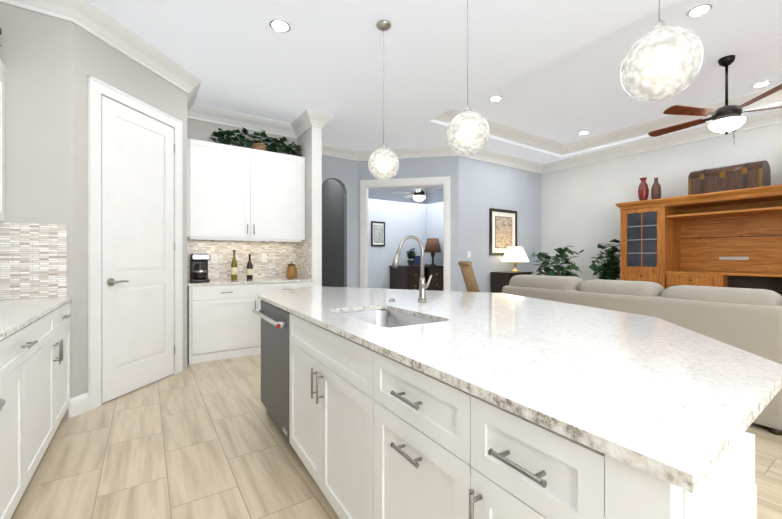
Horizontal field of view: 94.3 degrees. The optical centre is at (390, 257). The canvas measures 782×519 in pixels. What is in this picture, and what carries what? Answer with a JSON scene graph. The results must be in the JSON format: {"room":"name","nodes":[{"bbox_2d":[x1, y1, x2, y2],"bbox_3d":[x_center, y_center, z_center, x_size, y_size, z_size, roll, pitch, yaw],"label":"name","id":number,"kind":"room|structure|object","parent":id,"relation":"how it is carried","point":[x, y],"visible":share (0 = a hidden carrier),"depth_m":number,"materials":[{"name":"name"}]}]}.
{"room":"kitchen","nodes":[
{"label":"kitchen","id":0,"kind":"room"},
{"bbox_2d":[0,2,186,417],"bbox_3d":[-2.904,-0.374,3.502,1.637,3.150,1.790,0,0,-34],"label":"wall","id":1,"kind":"structure","parent":0,"point":[51,64],"depth_m":2.72,"materials":[{"name":"beige paint"}]},
{"bbox_2d":[0,59,7,226],"bbox_3d":[-2.696,-0.800,2.240,0.320,1.106,0.525,0,0,-34],"label":"upper cabinet","id":2,"kind":"object","parent":1,"relation":"attached to","point":[2,67],"depth_m":2.50,"materials":[{"name":"white wood"}]},
{"bbox_2d":[0,0,83,27],"bbox_3d":[-2.578,-1.867,2.562,0.586,0.160,0.130,0,0,-34],"label":"crown molding","id":3,"kind":"structure","parent":1,"relation":"attached to","point":[68,10],"depth_m":2.67,"materials":[{"name":"white wood"}]},
{"bbox_2d":[68,392,88,417],"bbox_3d":[2.045,1.132,2.775,7.460,0.140,9.500,0,0,-34],"label":"baseboard","id":4,"kind":"structure","parent":1,"relation":"attached to","point":[79,404],"depth_m":2.78,"materials":[{"name":"white wood"}]},
{"bbox_2d":[88,75,182,409],"bbox_3d":[-2.302,-0.120,3.353,0.024,2.642,0.994,0,0,10],"label":"door frame","id":5,"kind":"structure","parent":1,"relation":"attached to","point":[98,89],"depth_m":2.94,"materials":[{"name":"white wood"}]},
{"bbox_2d":[102,96,174,402],"bbox_3d":[-2.300,-0.071,3.360,0.553,2.524,0.569,0,0,-34],"label":"pantry door","id":6,"kind":"structure","parent":1,"relation":"in","point":[138,250],"depth_m":3.29,"materials":[{"name":"white wood"}]},
{"bbox_2d":[187,118,296,155],"bbox_3d":[-2.070,-0.375,5.073,1.503,3.150,0.120,0,0,-34],"label":"wall","id":7,"kind":"structure","parent":0,"point":[200,130],"depth_m":4.80,"materials":[{"name":"beige paint"}]},
{"bbox_2d":[187,138,250,241],"bbox_3d":[-2.242,-0.827,4.663,0.751,1.205,0.361,0,0,-34],"label":"upper cabinet","id":8,"kind":"object","parent":7,"relation":"attached to","point":[243,202],"depth_m":4.52,"materials":[{"name":"white wood"}]},
{"bbox_2d":[192,100,299,138],"bbox_3d":[-1.945,-1.869,5.005,1.370,0.160,0.130,0,0,-34],"label":"crown molding","id":9,"kind":"structure","parent":7,"relation":"attached to","point":[199,112],"depth_m":4.93,"materials":[{"name":"white wood"}]},
{"bbox_2d":[251,149,306,241],"bbox_3d":[-1.623,-0.828,5.081,0.744,1.205,0.361,0,0,-34],"label":"upper cabinet","id":10,"kind":"object","parent":7,"relation":"attached to","point":[277,179],"depth_m":4.93,"materials":[{"name":"white wood"}]},
{"bbox_2d":[210,127,301,155],"bbox_3d":[-1.796,-1.605,4.943,1.241,0.341,0.370,0,0,-34],"label":"ivy","id":11,"kind":"object","parent":10,"relation":"on","point":[280,144],"visible":0.94,"depth_m":4.88,"materials":[{"name":"plant"}]},
{"bbox_2d":[297,126,321,285],"bbox_3d":[-1.388,-0.376,5.522,0.136,3.150,1.340,0,0,-34],"label":"wall","id":12,"kind":"structure","parent":0,"point":[309,141],"depth_m":4.99,"materials":[{"name":"beige paint"}]},
{"bbox_2d":[292,109,319,135],"bbox_3d":[-1.215,-1.869,5.041,0.140,0.160,0.610,0,0,-34],"label":"crown molding","id":13,"kind":"structure","parent":12,"relation":"attached to","point":[309,118],"depth_m":4.96,"materials":[{"name":"white wood"}]},
{"bbox_2d":[316,112,333,127],"bbox_3d":[-1.184,-1.870,5.424,0.160,0.160,1.210,0,0,-34],"label":"crown molding","id":14,"kind":"structure","parent":12,"relation":"attached to","point":[324,118],"depth_m":4.95,"materials":[{"name":"white wood"}]},
{"bbox_2d":[322,155,357,287],"bbox_3d":[-1.162,-0.377,6.411,1.240,3.150,0.120,0,0,-34],"label":"wall","id":15,"kind":"structure","parent":0,"point":[343,172],"depth_m":6.62,"materials":[{"name":"blue paint"}]},
{"bbox_2d":[322,179,343,286],"bbox_3d":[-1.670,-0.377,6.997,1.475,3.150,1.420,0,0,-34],"label":"wall niche","id":16,"kind":"object","parent":15,"relation":"in","point":[332,233],"visible":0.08,"depth_m":7.39,"materials":[{"name":"paint"}]},
{"bbox_2d":[10,354,781,518],"bbox_3d":[0.343,1.225,4.703,9.320,0.050,14.600,0,0,-34],"label":"floor","id":17,"kind":"structure","parent":0,"point":[204,440],"depth_m":2.14,"materials":[{"name":"tile"}]},
{"bbox_2d":[0,399,5,410],"bbox_3d":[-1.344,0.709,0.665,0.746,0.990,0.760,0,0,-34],"label":"handle","id":18,"kind":"object","parent":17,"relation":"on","point":[2,402],"visible":1,"depth_m":1.13,"materials":[{"name":"silver metal"}]},
{"bbox_2d":[0,323,27,518],"bbox_3d":[-1.804,0.762,1.230,0.667,0.883,0.683,0,0,-34],"label":"base cabinet","id":19,"kind":"object","parent":17,"relation":"on","point":[14,345],"depth_m":1.59,"materials":[{"name":"white wood"}]},
{"bbox_2d":[0,295,71,338],"bbox_3d":[-2.152,0.306,1.754,0.676,0.025,1.941,0,0,-34],"label":"countertop","id":20,"kind":"structure","parent":19,"relation":"on","point":[14,313],"depth_m":2.06,"materials":[{"name":"white stone"}]},
{"bbox_2d":[28,307,59,482],"bbox_3d":[-2.186,0.762,1.796,0.667,0.883,0.682,0,0,-34],"label":"base cabinet","id":21,"kind":"object","parent":17,"relation":"on","point":[44,332],"depth_m":2.04,"materials":[{"name":"white wood"}]},
{"bbox_2d":[60,299,71,421],"bbox_3d":[-2.539,0.761,2.317,0.667,0.883,0.576,0,0,-34],"label":"base cabinet","id":22,"kind":"object","parent":17,"relation":"on","point":[65,314],"depth_m":2.59,"materials":[{"name":"white wood"}]},
{"bbox_2d":[187,282,258,363],"bbox_3d":[-2.144,0.758,4.563,0.751,0.884,0.636,0,0,-34],"label":"base cabinet","id":23,"kind":"object","parent":17,"relation":"on","point":[222,323],"depth_m":4.29,"materials":[{"name":"white wood"}]},
{"bbox_2d":[187,278,312,285],"bbox_3d":[-1.851,0.303,4.755,1.489,0.025,0.646,0,0,-34],"label":"countertop","id":24,"kind":"structure","parent":23,"relation":"on","point":[211,279],"depth_m":4.69,"materials":[{"name":"white stone"}]},
{"bbox_2d":[190,254,209,282],"bbox_3d":[-2.306,0.118,4.376,0.190,0.340,0.252,0,0,-34],"label":"coffee maker","id":25,"kind":"object","parent":24,"relation":"on","point":[198,267],"visible":1,"depth_m":4.31,"materials":[{"name":"black plastic"}]},
{"bbox_2d":[231,250,236,279],"bbox_3d":[-2.020,0.093,4.673,0.077,0.390,0.076,0,0,-34],"label":"wine bottle","id":26,"kind":"object","parent":24,"relation":"on","point":[234,269],"visible":1,"depth_m":4.64,"materials":[{"name":"green glass"}]},
{"bbox_2d":[247,254,252,279],"bbox_3d":[-1.869,0.118,4.800,0.077,0.340,0.076,0,0,-34],"label":"wine bottle","id":27,"kind":"object","parent":24,"relation":"on","point":[249,270],"visible":1,"depth_m":4.77,"materials":[{"name":"black glass"}]},
{"bbox_2d":[286,262,296,277],"bbox_3d":[-1.406,0.174,5.136,0.150,0.227,0.150,0,0,-34],"label":"storage jar","id":28,"kind":"object","parent":24,"relation":"on","point":[291,271],"visible":1,"depth_m":5.08,"materials":[{"name":"orange ceramic"}]},
{"bbox_2d":[259,282,312,353],"bbox_3d":[-1.535,0.758,4.975,0.720,0.884,0.636,0,0,-34],"label":"base cabinet","id":29,"kind":"object","parent":17,"relation":"on","point":[264,287],"depth_m":4.63,"materials":[{"name":"white wood"}]},
{"bbox_2d":[389,265,443,290],"bbox_3d":[0.684,0.698,9.512,1.255,0.995,0.803,0,0,-34],"label":"desk","id":30,"kind":"object","parent":17,"relation":"on","point":[405,277],"visible":0.44,"depth_m":9.25,"materials":[{"name":"brown wood"}]},
{"bbox_2d":[406,248,416,265],"bbox_3d":[0.532,-0.031,9.507,0.293,0.459,0.314,0,0,-34],"label":"plant","id":31,"kind":"object","parent":30,"relation":"on","point":[411,254],"visible":1,"depth_m":9.47,"materials":[{"name":"green plant"}]},
{"bbox_2d":[413,256,425,264],"bbox_3d":[0.827,0.069,9.921,0.340,0.258,0.255,0,0,-34],"label":"laptop","id":32,"kind":"object","parent":30,"relation":"on","point":[417,260],"visible":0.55,"depth_m":9.99,"materials":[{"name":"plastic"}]},
{"bbox_2d":[424,238,440,265],"bbox_3d":[1.099,-0.157,9.553,0.460,0.712,0.460,0,0,-34],"label":"lamp","id":33,"kind":"object","parent":30,"relation":"on","point":[432,246],"visible":1,"depth_m":9.41,"materials":[{"name":"brown fabric"}]},
{"bbox_2d":[458,261,512,294],"bbox_3d":[1.023,0.618,3.895,0.600,1.167,0.460,0,0,1],"label":"bar chair","id":34,"kind":"object","parent":17,"relation":"on","point":[469,278],"visible":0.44,"depth_m":3.76,"materials":[{"name":"beige wicker"}]},
{"bbox_2d":[253,306,756,518],"bbox_3d":[0.176,0.760,2.171,1.524,0.884,3.059,0,0,-34],"label":"kitchen island","id":35,"kind":"object","parent":17,"relation":"on","point":[378,404],"depth_m":0.99,"materials":[{"name":"white wood"}]},
{"bbox_2d":[257,286,781,485],"bbox_3d":[0.217,0.305,2.418,1.840,0.025,3.407,0,0,-34],"label":"island countertop","id":36,"kind":"structure","parent":35,"relation":"on","point":[674,399],"depth_m":1.03,"materials":[{"name":"white stone"}]},
{"bbox_2d":[391,235,431,301],"bbox_3d":[0.135,0.071,2.350,0.278,0.441,0.092,0,0,-34],"label":"faucet","id":37,"kind":"object","parent":36,"relation":"on","point":[423,286],"visible":1,"depth_m":2.39,"materials":[{"name":"silver metal"}]},
{"bbox_2d":[490,271,532,292],"bbox_3d":[2.254,0.729,6.779,0.684,0.937,0.438,0,0,-34],"label":"chest","id":38,"kind":"object","parent":17,"relation":"on","point":[500,281],"visible":0.08,"depth_m":6.61,"materials":[{"name":"brown wood"}]},
{"bbox_2d":[501,247,528,271],"bbox_3d":[2.320,0.027,6.786,0.510,0.467,0.510,0,0,-34],"label":"table lamp","id":39,"kind":"object","parent":38,"relation":"on","point":[514,255],"visible":1,"depth_m":6.64,"materials":[{"name":"white fabric"}]},
{"bbox_2d":[530,245,583,276],"bbox_3d":[2.793,0.487,6.204,0.838,1.422,0.871,0,0,-34],"label":"potted ficus","id":40,"kind":"object","parent":17,"relation":"on","point":[557,260],"visible":0.54,"depth_m":6.21,"materials":[{"name":"green plant"}]},
{"bbox_2d":[589,239,619,279],"bbox_3d":[3.668,0.439,6.149,0.678,1.520,0.531,0,0,-34],"label":"potted palm","id":41,"kind":"object","parent":17,"relation":"on","point":[610,269],"visible":0.52,"depth_m":6.08,"materials":[{"name":"green plant"}]},
{"bbox_2d":[502,275,781,434],"bbox_3d":[2.596,0.701,3.334,1.000,1.000,3.110,0,0,-34],"label":"sectional sofa","id":42,"kind":"object","parent":17,"relation":"on","point":[748,319],"visible":0.35,"depth_m":2.81,"materials":[{"name":"fabric"}]},
{"bbox_2d":[615,184,781,295],"bbox_3d":[4.805,0.160,4.742,0.678,2.080,3.190,0,0,-34],"label":"entertainment center","id":43,"kind":"object","parent":17,"relation":"on","point":[732,238],"visible":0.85,"depth_m":5.27,"materials":[{"name":"brown wood"}]},
{"bbox_2d":[638,177,648,200],"bbox_3d":[4.075,-1.086,5.858,0.150,0.410,0.150,0,0,-34],"label":"vase","id":44,"kind":"object","parent":43,"relation":"on","point":[643,191],"visible":0.81,"depth_m":5.81,"materials":[{"name":"red ceramic"}]},
{"bbox_2d":[651,178,660,198],"bbox_3d":[4.212,-1.076,5.763,0.130,0.390,0.130,0,0,-34],"label":"bottle vase","id":45,"kind":"object","parent":43,"relation":"on","point":[656,190],"visible":0.75,"depth_m":5.72,"materials":[{"name":"brown ceramic"}]},
{"bbox_2d":[688,160,770,194],"bbox_3d":[4.676,-1.077,5.036,0.452,0.394,0.757,0,0,-34],"label":"trunk","id":46,"kind":"object","parent":43,"relation":"on","point":[744,176],"visible":0.94,"depth_m":4.86,"materials":[{"name":"wood"}]},
{"bbox_2d":[368,188,427,288],"bbox_3d":[-0.211,-0.380,9.468,3.940,3.150,0.120,0,0,-34],"label":"wall","id":47,"kind":"structure","parent":0,"point":[400,216],"depth_m":9.56,"materials":[{"name":"paint"}]},
{"bbox_2d":[371,221,384,245],"bbox_3d":[-0.330,-0.616,9.291,0.412,0.632,0.028,0,0,-34],"label":"picture","id":48,"kind":"object","parent":47,"relation":"attached to","point":[377,233],"visible":0.98,"depth_m":9.28},
{"bbox_2d":[399,187,425,191],"bbox_3d":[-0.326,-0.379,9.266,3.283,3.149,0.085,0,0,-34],"label":"crown molding","id":49,"kind":"structure","parent":47,"relation":"attached to","point":[409,188],"depth_m":9.90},
{"bbox_2d":[358,156,457,290],"bbox_3d":[0.295,-0.377,6.590,1.831,3.150,0.120,0,0,11],"label":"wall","id":50,"kind":"structure","parent":0,"point":[444,166],"depth_m":6.42,"materials":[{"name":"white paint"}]},
{"bbox_2d":[360,176,449,290],"bbox_3d":[0.251,-0.117,6.588,1.640,2.630,0.146,0,0,11],"label":"door frame","id":51,"kind":"structure","parent":50,"relation":"attached to","point":[365,185],"depth_m":6.56,"materials":[{"name":"white wood"}]},
{"bbox_2d":[89,0,781,187],"bbox_3d":[0.343,-2.080,4.699,9.320,0.260,14.600,0,0,-34],"label":"ceiling","id":52,"kind":"structure","parent":0,"point":[548,69],"depth_m":3.65,"materials":[{"name":"paint"}]},
{"bbox_2d":[269,19,290,32],"bbox_3d":[-0.928,-1.945,3.040,0.176,0.006,0.176,0,0,-34],"label":"recessed light","id":53,"kind":"object","parent":52,"relation":"in","point":[279,25],"visible":1,"depth_m":3.03,"materials":[{"name":"white"}]},
{"bbox_2d":[368,20,398,179],"bbox_3d":[-0.061,-1.301,3.031,0.260,1.293,0.260,0,0,-34],"label":"pendant light","id":54,"kind":"object","parent":52,"relation":"hanging from","point":[383,162],"visible":1,"depth_m":2.96,"materials":[{"name":"white glass"}]},
{"bbox_2d":[391,187,443,201],"bbox_3d":[0.681,-1.593,8.852,1.339,0.719,1.322,0,0,-34],"label":"bedroom ceiling fan","id":55,"kind":"object","parent":52,"relation":"hanging from","point":[417,194],"visible":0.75,"depth_m":8.72,"materials":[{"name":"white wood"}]},
{"bbox_2d":[434,109,459,119],"bbox_3d":[2.151,-2.077,2.891,0.130,0.160,5.580,0,0,-34],"label":"crown molding","id":56,"kind":"structure","parent":52,"relation":"attached to","point":[449,113],"depth_m":5.26,"materials":[{"name":"white paint"}]},
{"bbox_2d":[447,0,489,154],"bbox_3d":[0.474,-1.293,2.239,0.260,1.308,0.260,0,0,-34],"label":"pendant light","id":57,"kind":"object","parent":52,"relation":"hanging from","point":[468,131],"visible":1,"depth_m":2.15,"materials":[{"name":"white glass"}]},
{"bbox_2d":[489,96,501,101],"bbox_3d":[1.415,-2.156,4.913,0.176,0.006,0.176,0,0,-34],"label":"recessed light","id":58,"kind":"object","parent":52,"relation":"in","point":[495,98],"visible":1,"depth_m":4.90,"materials":[{"name":"white"}]},
{"bbox_2d":[439,111,563,153],"bbox_3d":[1.967,-2.080,6.056,3.090,0.160,0.130,0,0,-34],"label":"crown molding","id":59,"kind":"structure","parent":52,"relation":"attached to","point":[499,130],"depth_m":6.21,"materials":[{"name":"white paint"}]},
{"bbox_2d":[620,0,703,101],"bbox_3d":[1.039,-1.280,1.403,0.260,1.332,0.260,0,0,-34],"label":"pendant light","id":60,"kind":"object","parent":52,"relation":"hanging from","point":[661,61],"visible":1,"depth_m":1.32,"materials":[{"name":"white glass"}]},
{"bbox_2d":[560,87,781,154],"bbox_3d":[4.835,-2.079,4.706,0.130,0.160,5.580,0,0,-34],"label":"crown molding","id":61,"kind":"structure","parent":52,"relation":"attached to","point":[644,128],"depth_m":5.69,"materials":[{"name":"white paint"}]},
{"bbox_2d":[686,3,712,16],"bbox_3d":[2.687,-2.155,3.160,0.176,0.006,0.176,0,0,-34],"label":"recessed light","id":62,"kind":"object","parent":52,"relation":"in","point":[699,10],"visible":1,"depth_m":3.15,"materials":[{"name":"white"}]},
{"bbox_2d":[648,55,781,136],"bbox_3d":[3.626,-1.689,3.971,1.453,0.939,1.433,0,0,-34],"label":"ceiling fan","id":63,"kind":"object","parent":52,"relation":"hanging from","point":[726,118],"visible":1,"depth_m":3.86,"materials":[{"name":"brown wood"}]},
{"bbox_2d":[751,81,771,87],"bbox_3d":[4.605,-2.156,4.509,0.176,0.006,0.176,0,0,-34],"label":"recessed light","id":64,"kind":"object","parent":52,"relation":"in","point":[760,84],"visible":1,"depth_m":4.50,"materials":[{"name":"white"}]},
{"bbox_2d":[428,188,443,265],"bbox_3d":[2.122,-0.379,9.054,0.537,3.150,3.180,0,0,-34],"label":"wall","id":65,"kind":"structure","parent":0,"point":[435,204],"depth_m":9.85,"materials":[{"name":"paint"}]},
{"bbox_2d":[426,186,443,191],"bbox_3d":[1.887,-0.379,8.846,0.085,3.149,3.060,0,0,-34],"label":"crown molding","id":66,"kind":"structure","parent":65,"relation":"attached to","point":[428,189],"depth_m":9.92,"materials":[{"name":"white wood"}]},
{"bbox_2d":[458,156,541,292],"bbox_3d":[2.159,-0.377,7.087,2.440,3.150,0.120,0,0,-34],"label":"wall","id":67,"kind":"structure","parent":0,"point":[483,187],"depth_m":6.82,"materials":[{"name":"blue paint"}]},
{"bbox_2d":[322,143,543,171],"bbox_3d":[0.759,-1.871,6.773,4.830,0.160,1.430,0,0,-34],"label":"crown molding","id":68,"kind":"structure","parent":67,"relation":"attached to","point":[327,150],"depth_m":6.52,"materials":[{"name":"white wood"}]},
{"bbox_2d":[489,208,516,255],"bbox_3d":[2.178,-0.489,7.008,0.791,0.884,0.028,0,0,-34],"label":"framed picture","id":69,"kind":"object","parent":67,"relation":"attached to","point":[502,230],"visible":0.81,"depth_m":6.96},
{"bbox_2d":[541,123,781,280],"bbox_3d":[5.515,-0.375,4.407,0.120,3.150,8.320,0,0,-34],"label":"wall","id":70,"kind":"structure","parent":0,"point":[580,210],"depth_m":6.52,"materials":[{"name":"grey paint"}]},
{"bbox_2d":[536,108,781,173],"bbox_3d":[5.445,-1.869,4.285,0.130,0.160,8.200,0,0,-34],"label":"crown molding","id":71,"kind":"structure","parent":70,"relation":"attached to","point":[772,117],"depth_m":5.86,"materials":[{"name":"white wood"}]}
]}

